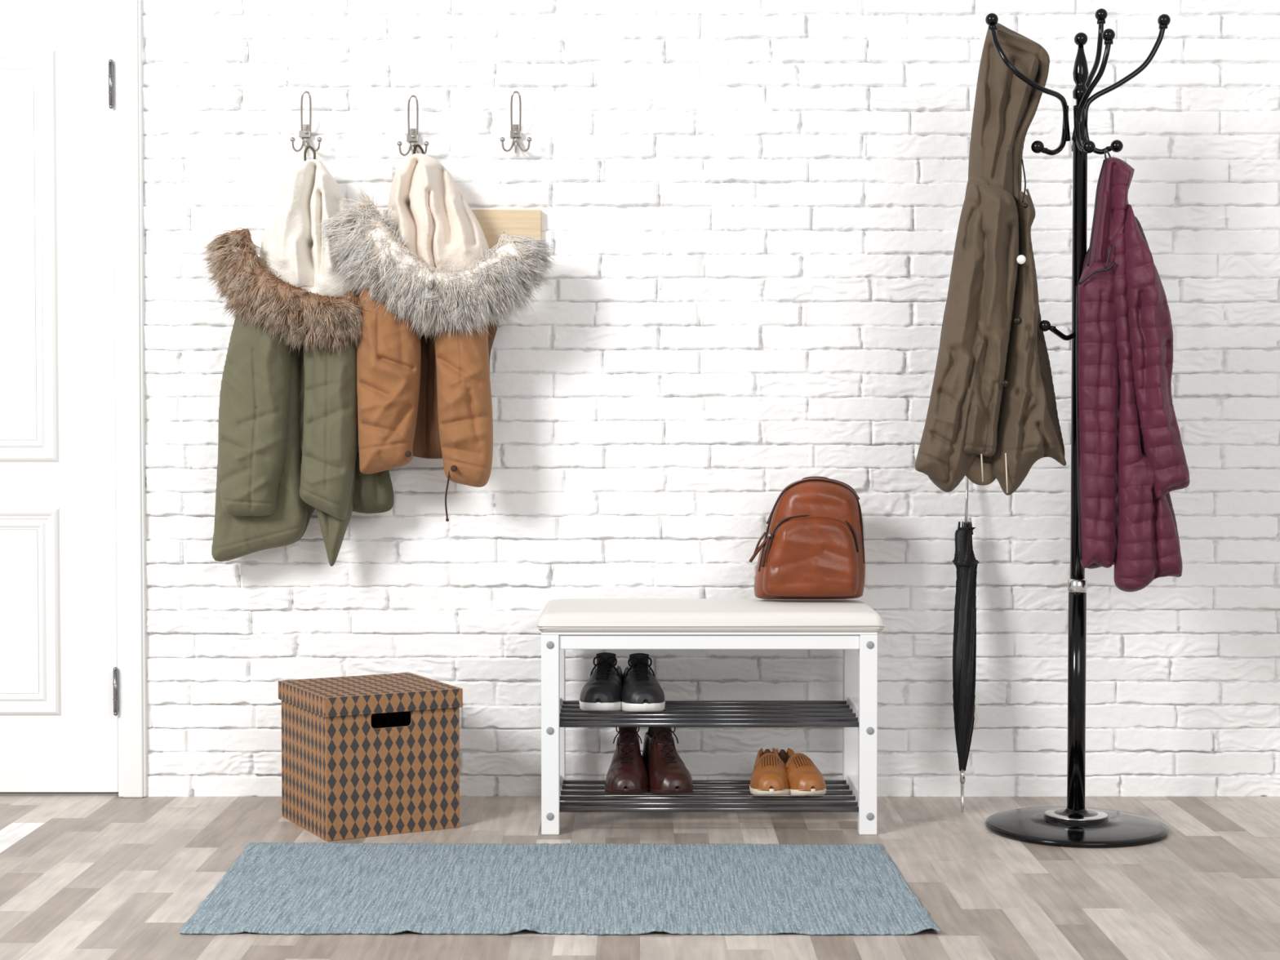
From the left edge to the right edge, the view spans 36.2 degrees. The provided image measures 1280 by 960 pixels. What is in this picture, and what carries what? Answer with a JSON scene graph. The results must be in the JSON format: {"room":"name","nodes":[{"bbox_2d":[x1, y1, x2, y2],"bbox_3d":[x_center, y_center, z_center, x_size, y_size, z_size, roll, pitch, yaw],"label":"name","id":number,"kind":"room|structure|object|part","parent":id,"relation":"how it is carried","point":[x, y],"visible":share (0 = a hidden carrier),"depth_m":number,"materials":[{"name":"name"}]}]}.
{"room":"entrance hallway","nodes":[
{"label":"entrance hallway","id":0,"kind":"room"},
{"bbox_2d":[0,794,1279,959],"bbox_3d":[-0.200,0.889,2.172,5.600,0.020,5.620,0,2,0],"label":"floor","id":1,"kind":"structure","parent":0,"point":[83,877],"depth_m":4.09,"materials":[{"name":"laminate"}]},
{"bbox_2d":[278,672,462,841],"bbox_3d":[-0.640,0.646,4.632,0.337,0.326,0.337,-1,2,-28],"label":"storage box","id":2,"kind":"object","parent":1,"relation":"on","point":[363,756],"visible":1,"depth_m":4.51,"materials":[{"name":"brown cardboard"}]},
{"bbox_3d":[-0.640,0.505,4.628,0.337,0.044,0.337,-1,2,-28],"label":"lid","id":3,"kind":"part","parent":2,"relation":"part of","materials":[{"name":"brown cardboard"}]},
{"bbox_2d":[179,842,941,935],"bbox_3d":[-0.159,0.819,3.993,1.438,0.017,0.786,0,2,0],"label":"area rug","id":4,"kind":"object","parent":1,"relation":"on","point":[273,888],"visible":1,"depth_m":3.92,"materials":[{"name":"blue fabric"}]},
{"bbox_2d":[536,598,885,835],"bbox_3d":[0.162,0.551,4.665,0.796,0.514,0.396,0,2,0],"label":"bench","id":5,"kind":"object","parent":1,"relation":"on","point":[852,626],"visible":0.99,"depth_m":4.49,"materials":[{"name":"white paint"}]},
{"bbox_2d":[579,652,622,711],"bbox_3d":[-0.089,0.480,4.722,0.111,0.126,0.270,0,2,0],"label":"sneaker","id":6,"kind":"object","parent":5,"relation":"on","point":[602,691],"visible":0.94,"depth_m":4.63,"materials":[{"name":"black leather"}]},
{"bbox_2d":[604,727,648,793],"bbox_3d":[-0.028,0.659,4.717,0.108,0.161,0.271,0,2,3],"label":"boot","id":7,"kind":"object","parent":5,"relation":"on","point":[627,773],"visible":1,"depth_m":4.64,"materials":[{"name":"brown leather"}]},
{"bbox_2d":[621,653,665,711],"bbox_3d":[0.005,0.481,4.709,0.111,0.126,0.270,0,2,0],"label":"sneaker","id":8,"kind":"object","parent":5,"relation":"on","point":[641,691],"visible":0.96,"depth_m":4.62,"materials":[{"name":"black leather"}]},
{"bbox_2d":[641,727,693,794],"bbox_3d":[0.055,0.659,4.713,0.109,0.161,0.271,0,2,-17],"label":"boot","id":9,"kind":"object","parent":5,"relation":"on","point":[667,773],"visible":0.96,"depth_m":4.65,"materials":[{"name":"brown leather"}]},
{"bbox_2d":[536,598,885,632],"bbox_3d":[0.162,0.320,4.658,0.796,0.050,0.396,0,2,0],"label":"seat cushion","id":10,"kind":"object","parent":5,"relation":"on","point":[571,615],"depth_m":4.47,"materials":[{"name":"white fabric"}]},
{"bbox_2d":[749,747,789,795],"bbox_3d":[0.309,0.696,4.698,0.098,0.089,0.271,0,2,0],"label":"loafer","id":11,"kind":"object","parent":5,"relation":"on","point":[769,776],"visible":1,"depth_m":4.60,"materials":[{"name":"brown leather"}]},
{"bbox_2d":[774,747,826,795],"bbox_3d":[0.373,0.696,4.695,0.098,0.089,0.270,0,2,-15],"label":"loafer","id":12,"kind":"object","parent":5,"relation":"on","point":[804,777],"visible":0.8,"depth_m":4.60,"materials":[{"name":"brown leather"}]},
{"bbox_2d":[749,475,865,599],"bbox_3d":[0.403,0.141,4.734,0.285,0.297,0.173,0,2,0],"label":"backpack","id":13,"kind":"object","parent":5,"relation":"on","point":[812,547],"visible":1,"depth_m":4.67,"materials":[{"name":"leather"}]},
{"bbox_2d":[952,475,978,812],"bbox_3d":[0.806,0.322,4.840,0.081,0.963,0.206,1,2,30],"label":"umbrella","id":14,"kind":"object","parent":1,"relation":"on","point":[964,643],"visible":0.98,"depth_m":4.80,"materials":[{"name":"black fabric"}]},
{"bbox_2d":[985,8,1170,848],"bbox_3d":[0.998,-0.147,4.523,0.442,1.917,0.412,0,2,0],"label":"coat rack","id":15,"kind":"object","parent":1,"relation":"on","point":[1074,824],"visible":1,"depth_m":4.50,"materials":[{"name":"black metal"}]},
{"bbox_2d":[915,22,1066,495],"bbox_3d":[0.801,-0.505,4.442,0.354,1.083,0.171,0,2,0],"label":"hooded jacket","id":16,"kind":"object","parent":15,"relation":"hanging from","point":[993,413],"visible":1,"depth_m":4.41,"materials":[{"name":"brown fabric"}]},
{"bbox_3d":[0.786,-0.359,4.407,0.140,0.614,0.092,0,2,0],"label":"panel","id":17,"kind":"part","parent":16,"relation":"part of","materials":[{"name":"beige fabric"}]},
{"bbox_2d":[968,22,1049,204],"bbox_3d":[0.843,-0.826,4.447,0.184,0.443,0.129,0,2,0],"label":"hood","id":18,"kind":"object","parent":16,"relation":"attached to","point":[1006,106],"depth_m":4.42,"materials":[{"name":"brown fabric"}]},
{"bbox_2d":[1075,149,1189,591],"bbox_3d":[1.118,-0.250,4.445,0.258,1.013,0.171,0,2,0],"label":"puffer jacket","id":19,"kind":"object","parent":15,"relation":"hanging from","point":[1131,455],"visible":1,"depth_m":4.42,"materials":[{"name":"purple fabric"}]},
{"bbox_2d":[141,0,1279,796],"bbox_3d":[-0.350,-0.425,4.922,5.300,2.450,0.025,0,2,0],"label":"wall","id":20,"kind":"structure","parent":0,"point":[751,210],"depth_m":4.93,"materials":[{"name":"white brick"}]},
{"bbox_2d":[0,0,118,792],"bbox_3d":[-1.750,-0.235,4.947,0.860,2.051,0.040,0,2,0],"label":"door","id":21,"kind":"structure","parent":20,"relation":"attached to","point":[76,750],"depth_m":4.93,"materials":[{"name":"white paint"}]},
{"bbox_2d":[0,50,61,715],"bbox_3d":[-1.750,-0.240,4.922,0.574,1.671,0.014,0,2,0],"label":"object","id":22,"kind":"structure","parent":21,"relation":"attached to","point":[23,610],"depth_m":4.92,"materials":[{"name":"white paint"}]},
{"bbox_2d":[107,58,119,715],"bbox_3d":[-1.317,-0.228,4.912,0.014,1.642,0.036,0,2,0],"label":"hinges","id":23,"kind":"object","parent":21,"relation":"attached to","point":[111,66],"visible":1,"depth_m":4.90,"materials":[{"name":"silver metal"}]},
{"bbox_2d":[0,792,118,793],"bbox_3d":[-1.759,0.774,4.997,1.001,0.050,0.015,0,2,0],"label":"trim","id":24,"kind":"structure","parent":20,"relation":"attached to","point":[0,793],"depth_m":4.99,"materials":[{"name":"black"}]},
{"bbox_2d":[112,0,148,797],"bbox_3d":[-1.752,-0.280,4.941,1.014,2.160,0.078,0,2,0],"label":"trim","id":25,"kind":"structure","parent":20,"relation":"attached to","point":[127,40],"depth_m":4.91,"materials":[{"name":"white paint"}]},
{"bbox_2d":[289,90,322,153],"bbox_3d":[-0.823,-0.887,4.872,0.076,0.154,0.068,1,2,23],"label":"wall hook","id":26,"kind":"object","parent":20,"relation":"attached to","point":[305,132],"visible":1,"depth_m":4.87,"materials":[{"name":"silver metal"}]},
{"bbox_2d":[200,146,393,566],"bbox_3d":[-0.846,-0.305,4.764,0.472,1.040,0.226,0,2,0],"label":"hooded parka","id":27,"kind":"object","parent":26,"relation":"hanging from","point":[288,450],"visible":0.97,"depth_m":4.74,"materials":[{"name":"green fabric"}]},
{"bbox_3d":[-0.849,-0.448,4.729,0.469,0.330,0.170,0,2,7],"label":"fur trim","id":28,"kind":"part","parent":27,"relation":"part of","materials":[{"name":"brown fur"}]},
{"bbox_2d":[396,94,429,155],"bbox_3d":[-0.563,-0.877,4.877,0.080,0.154,0.068,0,2,0],"label":"wall hook","id":29,"kind":"object","parent":20,"relation":"attached to","point":[412,137],"visible":0.91,"depth_m":4.87,"materials":[{"name":"silver metal"}]},
{"bbox_2d":[314,144,560,521],"bbox_3d":[-0.491,-0.364,4.746,0.616,0.930,0.264,0,2,0],"label":"hooded parka","id":30,"kind":"object","parent":29,"relation":"hanging from","point":[435,294],"visible":1,"depth_m":4.72,"materials":[{"name":"brown fabric"}]},
{"bbox_3d":[-0.491,-0.526,4.730,0.613,0.410,0.232,0,2,0],"label":"fur trim","id":31,"kind":"part","parent":30,"relation":"part of","materials":[{"name":"grey fur"}]},
{"bbox_2d":[382,209,541,281],"bbox_3d":[-0.444,-0.587,4.905,0.395,0.177,0.028,0,2,0],"label":"wooden board","id":32,"kind":"object","parent":20,"relation":"attached to","point":[493,223],"visible":0.26,"depth_m":4.89,"materials":[{"name":"brown wood"}]},
{"bbox_2d":[499,90,532,153],"bbox_3d":[-0.308,-0.887,4.877,0.080,0.154,0.068,0,2,0],"label":"wall hook","id":33,"kind":"object","parent":20,"relation":"attached to","point":[515,133],"visible":1,"depth_m":4.87,"materials":[{"name":"silver metal"}]}
]}

